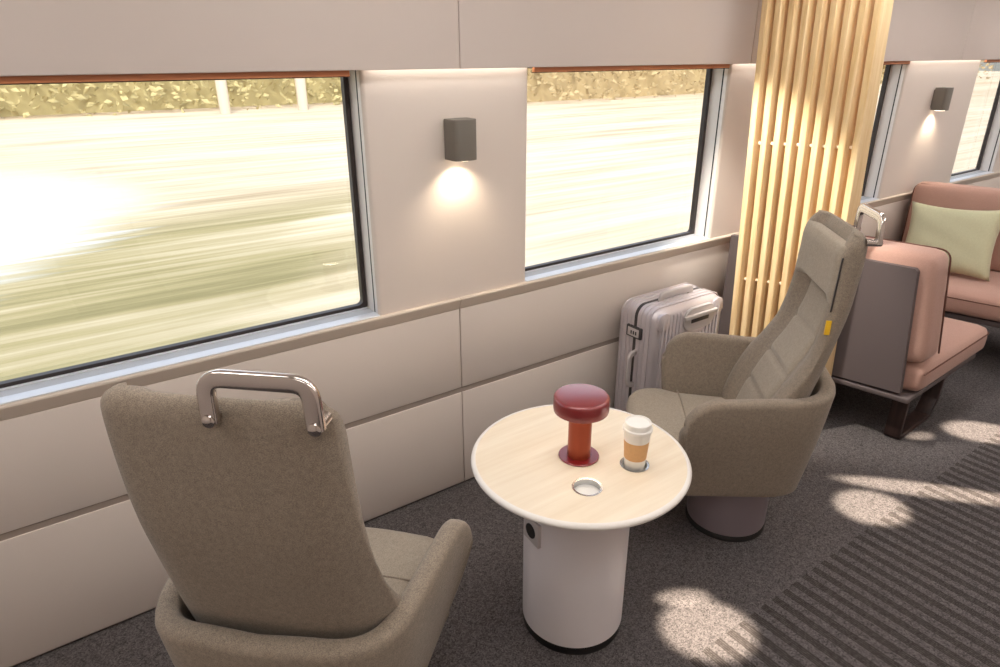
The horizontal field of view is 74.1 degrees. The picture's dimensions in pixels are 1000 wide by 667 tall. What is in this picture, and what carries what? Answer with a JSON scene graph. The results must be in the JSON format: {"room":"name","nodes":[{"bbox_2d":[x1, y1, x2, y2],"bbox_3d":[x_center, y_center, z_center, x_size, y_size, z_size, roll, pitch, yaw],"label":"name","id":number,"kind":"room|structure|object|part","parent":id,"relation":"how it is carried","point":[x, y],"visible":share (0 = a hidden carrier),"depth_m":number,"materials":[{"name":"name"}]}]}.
{"room":"train carriage","nodes":[
{"label":"train carriage","id":0,"kind":"room"},
{"bbox_2d":[0,0,999,666],"bbox_3d":[1.355,-0.832,3.531,9.651,2.280,0.190,-16,27,-32],"label":"wall","id":1,"kind":"structure","parent":0,"point":[413,399],"depth_m":2.41,"materials":[{"name":"beige"}]},
{"bbox_2d":[0,77,379,404],"bbox_3d":[-1.286,-0.244,1.762,1.992,0.840,0.130,-16,27,-32],"label":"window","id":2,"kind":"structure","parent":1,"relation":"in","point":[34,385],"depth_m":2.16,"materials":[{"name":"metal"}]},
{"bbox_2d":[0,71,349,84],"bbox_3d":[-1.259,-0.584,1.532,1.940,0.022,0.017,-16,27,-32],"label":"roller blind","id":3,"kind":"object","parent":2,"relation":"attached to","point":[56,79],"visible":0.9,"depth_m":1.76,"materials":[{"name":"brown"}]},
{"bbox_2d":[0,308,373,396],"bbox_3d":[-1.289,0.140,1.931,1.992,0.002,0.052,-16,27,-32],"label":"window sill","id":4,"kind":"structure","parent":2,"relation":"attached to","point":[120,364],"depth_m":2.10,"materials":[{"name":"white plastic"}]},
{"bbox_3d":[-0.914,-0.943,1.619,1.900,0.576,0.014,-16,27,-32],"label":"panel","id":5,"kind":"part","parent":1,"relation":"part of","materials":[{"name":"laminate"}]},
{"bbox_2d":[0,297,460,420],"bbox_3d":[-1.340,0.206,1.840,2.881,0.049,0.046,-16,27,-32],"label":"trim","id":6,"kind":"structure","parent":1,"relation":"attached to","point":[15,409],"depth_m":2.11,"materials":[{"name":"beige laminate"}]},
{"bbox_3d":[-0.994,0.291,2.147,2.030,0.346,0.020,-16,27,-32],"label":"panel","id":7,"kind":"part","parent":1,"relation":"part of","materials":[{"name":"laminate"}]},
{"bbox_3d":[-0.992,0.676,2.309,2.030,0.441,0.020,-16,27,-32],"label":"skirting panel","id":8,"kind":"part","parent":1,"relation":"part of","materials":[{"name":"laminate"}]},
{"bbox_3d":[-0.179,-0.529,2.447,0.673,0.836,0.020,-16,27,-32],"label":"edge trim","id":9,"kind":"part","parent":1,"relation":"part of","materials":[{"name":"white plastic"}]},
{"bbox_2d":[444,117,476,161],"bbox_3d":[-0.136,-0.680,2.327,0.094,0.141,0.090,-16,27,-32],"label":"wall lamp","id":10,"kind":"object","parent":1,"relation":"attached to","point":[459,133],"visible":1,"depth_m":2.29,"materials":[{"name":"grey metal"}]},
{"bbox_3d":[0.667,0.213,3.393,2.030,0.441,0.020,-16,27,-32],"label":"skirting panel","id":11,"kind":"part","parent":1,"relation":"part of","materials":[{"name":"laminate"}]},
{"bbox_3d":[0.665,-0.171,3.231,2.030,0.346,0.020,-16,27,-32],"label":"panel","id":12,"kind":"part","parent":1,"relation":"part of","materials":[{"name":"laminate"}]},
{"bbox_2d":[459,232,738,308],"bbox_3d":[0.666,-0.353,3.151,2.035,0.049,0.046,-16,27,-32],"label":"trim","id":13,"kind":"structure","parent":1,"relation":"attached to","point":[515,289],"depth_m":2.94,"materials":[{"name":"beige laminate"}]},
{"bbox_3d":[0.511,-1.341,2.551,1.592,0.576,0.014,-16,27,-32],"label":"panel","id":14,"kind":"part","parent":1,"relation":"part of","materials":[{"name":"laminate"}]},
{"bbox_2d":[525,67,712,281],"bbox_3d":[0.557,-0.758,2.967,1.186,0.840,0.130,-16,27,-32],"label":"window","id":15,"kind":"structure","parent":1,"relation":"in","point":[551,268],"depth_m":3.19,"materials":[{"name":"metal"}]},
{"bbox_2d":[525,235,702,276],"bbox_3d":[0.555,-0.374,3.135,1.186,0.002,0.052,-16,27,-32],"label":"window sill","id":16,"kind":"structure","parent":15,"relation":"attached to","point":[542,269],"depth_m":3.11,"materials":[{"name":"white plastic"}]},
{"bbox_2d":[532,64,729,72],"bbox_3d":[0.584,-1.098,2.736,1.134,0.022,0.017,-16,27,-32],"label":"roller blind","id":17,"kind":"object","parent":15,"relation":"attached to","point":[704,66],"visible":0.89,"depth_m":2.68,"materials":[{"name":"brown fabric"}]},
{"bbox_3d":[1.298,-0.941,3.412,0.581,0.836,0.020,-16,27,-32],"label":"edge trim","id":18,"kind":"part","parent":1,"relation":"part of","materials":[{"name":"white plastic"}]},
{"bbox_3d":[2.062,-1.773,3.564,2.207,0.576,0.014,-16,27,-32],"label":"panel","id":19,"kind":"part","parent":1,"relation":"part of","materials":[{"name":"laminate"}]},
{"bbox_2d":[860,65,890,203],"bbox_3d":[1.970,-1.151,3.890,1.120,0.840,0.130,-16,27,-32],"label":"window","id":20,"kind":"structure","parent":1,"relation":"in","point":[864,199],"depth_m":4.21,"materials":[{"name":"metal"}]},
{"bbox_3d":[2.302,-0.628,4.300,1.975,0.346,0.020,-16,27,-32],"label":"panel","id":21,"kind":"part","parent":1,"relation":"part of","materials":[{"name":"laminate"}]},
{"bbox_2d":[861,191,912,206],"bbox_3d":[2.303,-0.810,4.221,1.978,0.049,0.046,-16,27,-32],"label":"trim","id":22,"kind":"structure","parent":1,"relation":"attached to","point":[908,195],"depth_m":4.38,"materials":[{"name":"beige laminate"}]},
{"bbox_3d":[2.864,-1.378,4.435,1.021,0.836,0.020,-16,27,-32],"label":"edge trim","id":23,"kind":"part","parent":1,"relation":"part of","materials":[{"name":"white"}]},
{"bbox_2d":[883,61,909,64],"bbox_3d":[1.997,-1.492,3.659,1.068,0.022,0.017,-16,27,-32],"label":"roller blind","id":24,"kind":"object","parent":1,"relation":"attached to","point":[885,62],"visible":0.32,"depth_m":3.85,"materials":[{"name":"brown fabric"}]},
{"bbox_2d":[930,87,953,110],"bbox_3d":[2.861,-1.516,4.285,0.094,0.141,0.090,-16,27,-32],"label":"wall lamp","id":25,"kind":"object","parent":1,"relation":"attached to","point":[942,96],"visible":1,"depth_m":4.25,"materials":[{"name":"grey metal"}]},
{"bbox_2d":[949,171,999,184],"bbox_3d":[4.211,-1.341,5.467,2.698,0.049,0.046,-16,27,-32],"label":"trim","id":26,"kind":"structure","parent":1,"relation":"attached to","point":[995,174],"depth_m":5.10,"materials":[{"name":"beige laminate"}]},
{"bbox_2d":[950,80,999,182],"bbox_3d":[3.568,-1.597,4.934,0.760,0.840,0.130,-16,27,-32],"label":"window","id":27,"kind":"structure","parent":1,"relation":"in","point":[962,175],"depth_m":5.18,"materials":[{"name":"metal"}]},
{"bbox_2d":[950,171,986,179],"bbox_3d":[3.565,-1.213,5.102,0.760,0.002,0.052,-16,27,-32],"label":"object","id":28,"kind":"structure","parent":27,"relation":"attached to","point":[964,174],"depth_m":5.14,"materials":[{"name":"white"}]},
{"bbox_3d":[4.150,-2.355,4.928,2.909,0.576,0.014,-16,27,-32],"label":"panel","id":29,"kind":"part","parent":1,"relation":"part of","materials":[{"name":"laminate"}]},
{"bbox_3d":[4.210,-1.159,5.547,2.695,0.346,0.020,-16,27,-32],"label":"panel","id":30,"kind":"part","parent":1,"relation":"part of","materials":[{"name":"laminate"}]},
{"bbox_2d":[983,59,999,62],"bbox_3d":[3.595,-1.937,4.703,0.708,0.022,0.017,-16,27,-32],"label":"roller blind","id":31,"kind":"object","parent":1,"relation":"attached to","point":[985,61],"visible":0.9,"depth_m":4.55,"materials":[{"name":"brown"}]},
{"bbox_3d":[4.274,-1.771,5.356,0.921,0.836,0.020,-16,27,-32],"label":"edge trim","id":32,"kind":"part","parent":1,"relation":"part of","materials":[{"name":"white plastic"}]},
{"bbox_2d":[12,317,999,666],"bbox_3d":[2.219,0.693,2.908,9.600,0.050,3.090,-16,27,-32],"label":"floor","id":33,"kind":"structure","parent":0,"point":[685,588],"depth_m":2.43,"materials":[{"name":"carpet"}]},
{"bbox_2d":[100,369,472,666],"bbox_3d":[-0.430,0.522,1.594,0.670,1.300,0.705,3,23,8],"label":"swivel armchair","id":34,"kind":"object","parent":33,"relation":"on","point":[250,509],"visible":1,"depth_m":1.19,"materials":[{"name":"beige fabric"}]},
{"bbox_3d":[-0.459,0.423,1.351,0.494,0.792,0.294,3,23,8],"label":"backrest","id":35,"kind":"part","parent":34,"relation":"part of","materials":[{"name":"beige fabric"}]},
{"bbox_3d":[-0.374,0.103,1.030,0.207,0.093,0.015,3,23,8],"label":"grab handle","id":36,"kind":"part","parent":34,"relation":"part of","materials":[{"name":"silver metal"}]},
{"bbox_3d":[-0.420,0.750,1.754,0.530,0.176,0.587,3,23,8],"label":"seat","id":37,"kind":"part","parent":34,"relation":"part of","materials":[{"name":"beige fabric"}]},
{"bbox_2d":[471,404,691,654],"bbox_3d":[0.241,0.659,2.119,0.656,0.636,0.656,-16,27,-32],"label":"round table","id":38,"kind":"object","parent":33,"relation":"on","point":[578,521],"visible":0.91,"depth_m":1.97,"materials":[{"name":"white wood"}]},
{"bbox_2d":[524,518,540,548],"bbox_3d":[0.104,0.592,2.004,0.026,0.084,0.080,-13,26,-28],"label":"socket","id":39,"kind":"object","parent":38,"relation":"attached to","point":[532,530],"depth_m":1.99,"materials":[{"name":"white plastic"}]},
{"bbox_2d":[553,383,609,466],"bbox_3d":[0.236,0.273,1.955,0.163,0.206,0.163,-16,27,-32],"label":"table lamp","id":40,"kind":"object","parent":38,"relation":"on","point":[582,405],"visible":1,"depth_m":1.92,"materials":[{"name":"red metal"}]},
{"bbox_3d":[0.237,0.302,1.967,0.069,0.132,0.069,-16,27,-32],"label":"stem","id":41,"kind":"part","parent":40,"relation":"part of","materials":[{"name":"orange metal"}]},
{"bbox_3d":[0.236,0.201,1.924,0.163,0.050,0.163,-16,27,-32],"label":"lamp shade","id":42,"kind":"part","parent":40,"relation":"part of","materials":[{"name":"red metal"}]},
{"bbox_2d":[623,415,652,470],"bbox_3d":[0.396,0.326,1.928,0.085,0.164,0.085,-16,27,-32],"label":"coffee cup","id":43,"kind":"object","parent":38,"relation":"on","point":[638,429],"visible":0.94,"depth_m":1.90,"materials":[{"name":"white paper"}]},
{"bbox_3d":[0.396,0.264,1.902,0.085,0.030,0.085,-16,27,-32],"label":"lid","id":44,"kind":"part","parent":43,"relation":"part of","materials":[{"name":"white plastic"}]},
{"bbox_2d":[614,283,722,411],"bbox_3d":[0.800,0.132,3.227,0.524,0.743,0.263,-16,27,-32],"label":"suitcase","id":45,"kind":"object","parent":33,"relation":"on","point":[648,321],"visible":0.65,"depth_m":3.06,"materials":[{"name":"silver metal"}]},
{"bbox_3d":[0.610,0.168,3.095,0.058,0.195,0.016,-16,27,-32],"label":"handle","id":46,"kind":"part","parent":45,"relation":"part of","materials":[{"name":"grey"}]},
{"bbox_3d":[0.611,-0.006,3.038,0.004,0.039,0.068,-16,27,-32],"label":"latch plate","id":47,"kind":"part","parent":45,"relation":"part of","materials":[{"name":"grey"}]},
{"bbox_3d":[0.822,-0.188,3.092,0.234,0.048,0.018,-16,27,-32],"label":"handle","id":48,"kind":"part","parent":45,"relation":"part of","materials":[{"name":"grey"}]},
{"bbox_3d":[0.926,-0.079,3.092,0.215,0.115,0.020,-16,27,-32],"label":"handle plate","id":49,"kind":"part","parent":45,"relation":"part of","materials":[{"name":"grey metal"}]},
{"bbox_2d":[626,203,885,541],"bbox_3d":[0.843,0.148,2.471,0.705,1.300,0.670,2,23,6],"label":"swivel armchair","id":50,"kind":"object","parent":33,"relation":"on","point":[748,415],"visible":0.99,"depth_m":2.34,"materials":[{"name":"beige fabric"}]},
{"bbox_3d":[0.785,0.397,2.583,0.587,0.176,0.530,2,23,6],"label":"seat","id":51,"kind":"part","parent":50,"relation":"part of","materials":[{"name":"beige fabric"}]},
{"bbox_2d":[736,280,827,398],"bbox_3d":[1.030,0.079,2.418,0.228,0.528,0.262,2,23,6],"label":"cushion","id":52,"kind":"object","parent":50,"relation":"on","point":[796,336],"depth_m":2.40,"materials":[{"name":"beige fabric"}]},
{"bbox_3d":[1.029,-0.015,2.378,0.294,0.792,0.494,2,23,6],"label":"backrest","id":53,"kind":"part","parent":50,"relation":"part of","materials":[{"name":"beige fabric"}]},
{"bbox_3d":[1.169,-0.352,2.096,0.015,0.093,0.207,2,23,6],"label":"grab handle","id":54,"kind":"part","parent":50,"relation":"part of","materials":[{"name":"silver metal"}]},
{"bbox_2d":[729,0,893,375],"bbox_3d":[1.377,-0.607,2.998,0.610,2.277,0.111,10,25,24],"label":"screen","id":55,"kind":"object","parent":33,"relation":"on","point":[818,71],"visible":0.63,"depth_m":2.88,"materials":[{"name":"brown wood"}]},
{"bbox_2d":[718,234,988,439],"bbox_3d":[1.903,-0.109,3.537,1.028,0.940,0.966,-17,28,-34],"label":"bench","id":56,"kind":"object","parent":33,"relation":"on","point":[895,342],"visible":0.46,"depth_m":3.08,"materials":[{"name":"pink fabric"}]},
{"bbox_3d":[1.539,-0.110,3.272,0.918,0.610,0.028,20,30,40],"label":"panel","id":57,"kind":"part","parent":56,"relation":"part of","materials":[{"name":"grey paint"}]},
{"bbox_3d":[1.872,0.090,3.609,0.954,0.027,0.945,-17,28,-34],"label":"seat frame","id":58,"kind":"part","parent":56,"relation":"part of","materials":[{"name":"grey paint"}]},
{"bbox_2d":[866,237,948,362],"bbox_3d":[1.657,-0.233,3.286,0.968,0.515,0.220,20,30,40],"label":"cushion","id":59,"kind":"object","parent":56,"relation":"on","point":[906,285],"depth_m":2.99,"materials":[{"name":"fabric"}]},
{"bbox_3d":[2.096,0.349,3.340,0.453,0.248,0.070,-17,28,-34],"label":"leg","id":60,"kind":"part","parent":56,"relation":"part of","materials":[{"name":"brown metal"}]},
{"bbox_2d":[903,317,986,390],"bbox_3d":[1.929,-0.009,3.598,0.962,0.164,0.960,-17,28,-34],"label":"seat cushion","id":61,"kind":"object","parent":56,"relation":"on","point":[960,341],"depth_m":3.26,"materials":[{"name":"fabric"}]},
{"bbox_2d":[901,181,999,327],"bbox_3d":[3.167,-0.310,3.982,1.500,0.958,0.800,19,29,38],"label":"bench","id":62,"kind":"object","parent":33,"relation":"on","point":[969,298],"visible":0.23,"depth_m":4.13,"materials":[{"name":"pink fabric"}]},
{"bbox_2d":[902,181,999,271],"bbox_3d":[3.349,-0.597,4.075,1.490,0.503,0.182,19,29,38],"label":"cushion","id":63,"kind":"object","parent":62,"relation":"on","point":[939,194],"depth_m":4.25,"materials":[{"name":"fabric"}]},
{"bbox_2d":[905,201,999,280],"bbox_3d":[2.827,-0.589,4.169,0.532,0.420,0.227,18,29,37],"label":"pillow","id":64,"kind":"object","parent":62,"relation":"on","point":[969,236],"visible":0.77,"depth_m":4.09,"materials":[{"name":"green fabric"}]},
{"bbox_3d":[3.178,-0.142,4.065,1.500,0.033,0.750,19,29,38],"label":"seat frame","id":65,"kind":"part","parent":62,"relation":"part of","materials":[{"name":"pink fabric"}]},
{"bbox_2d":[943,270,999,321],"bbox_3d":[3.153,-0.217,3.999,1.495,0.152,0.750,19,29,38],"label":"seat cushion","id":66,"kind":"object","parent":62,"relation":"on","point":[970,298],"depth_m":3.91,"materials":[{"name":"fabric"}]},
{"label":"outside","id":67,"kind":"structure","parent":0,"visible":0},
{"bbox_2d":[0,71,999,380],"bbox_3d":[-15.097,-32.223,84.446,200.000,0.200,159.400,-16,27,-32],"label":"field","id":68,"kind":"structure","parent":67,"point":[122,233],"depth_m":13.98,"materials":[{"name":"plant"}]},
{"bbox_2d":[0,77,341,117],"bbox_3d":[-27.984,-13.688,31.342,54.480,7.429,4.527,-16,27,-32],"label":"hedgerow","id":69,"kind":"object","parent":68,"relation":"on","point":[26,100],"visible":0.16,"depth_m":38.14,"materials":[{"name":"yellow plant"}]},
{"bbox_2d":[215,80,230,113],"bbox_3d":[-15.143,-13.882,35.836,0.600,3.800,0.600,-16,27,-32],"label":"fence post","id":70,"kind":"object","parent":68,"relation":"on","point":[221,85],"visible":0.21,"depth_m":36.02,"materials":[{"name":"beige"}]},
{"bbox_2d":[294,78,307,109],"bbox_3d":[-11.556,-14.882,38.180,0.600,3.800,0.600,-16,27,-32],"label":"fence post","id":71,"kind":"object","parent":68,"relation":"on","point":[300,84],"visible":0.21,"depth_m":38.37,"materials":[{"name":"beige"}]},
{"bbox_2d":[527,60,993,101],"bbox_3d":[28.029,-26.411,58.493,70.356,9.477,4.521,-16,27,-32],"label":"treeline","id":72,"kind":"object","parent":68,"relation":"on","point":[557,86],"visible":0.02,"depth_m":47.72,"materials":[{"name":"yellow plant"}]}
]}

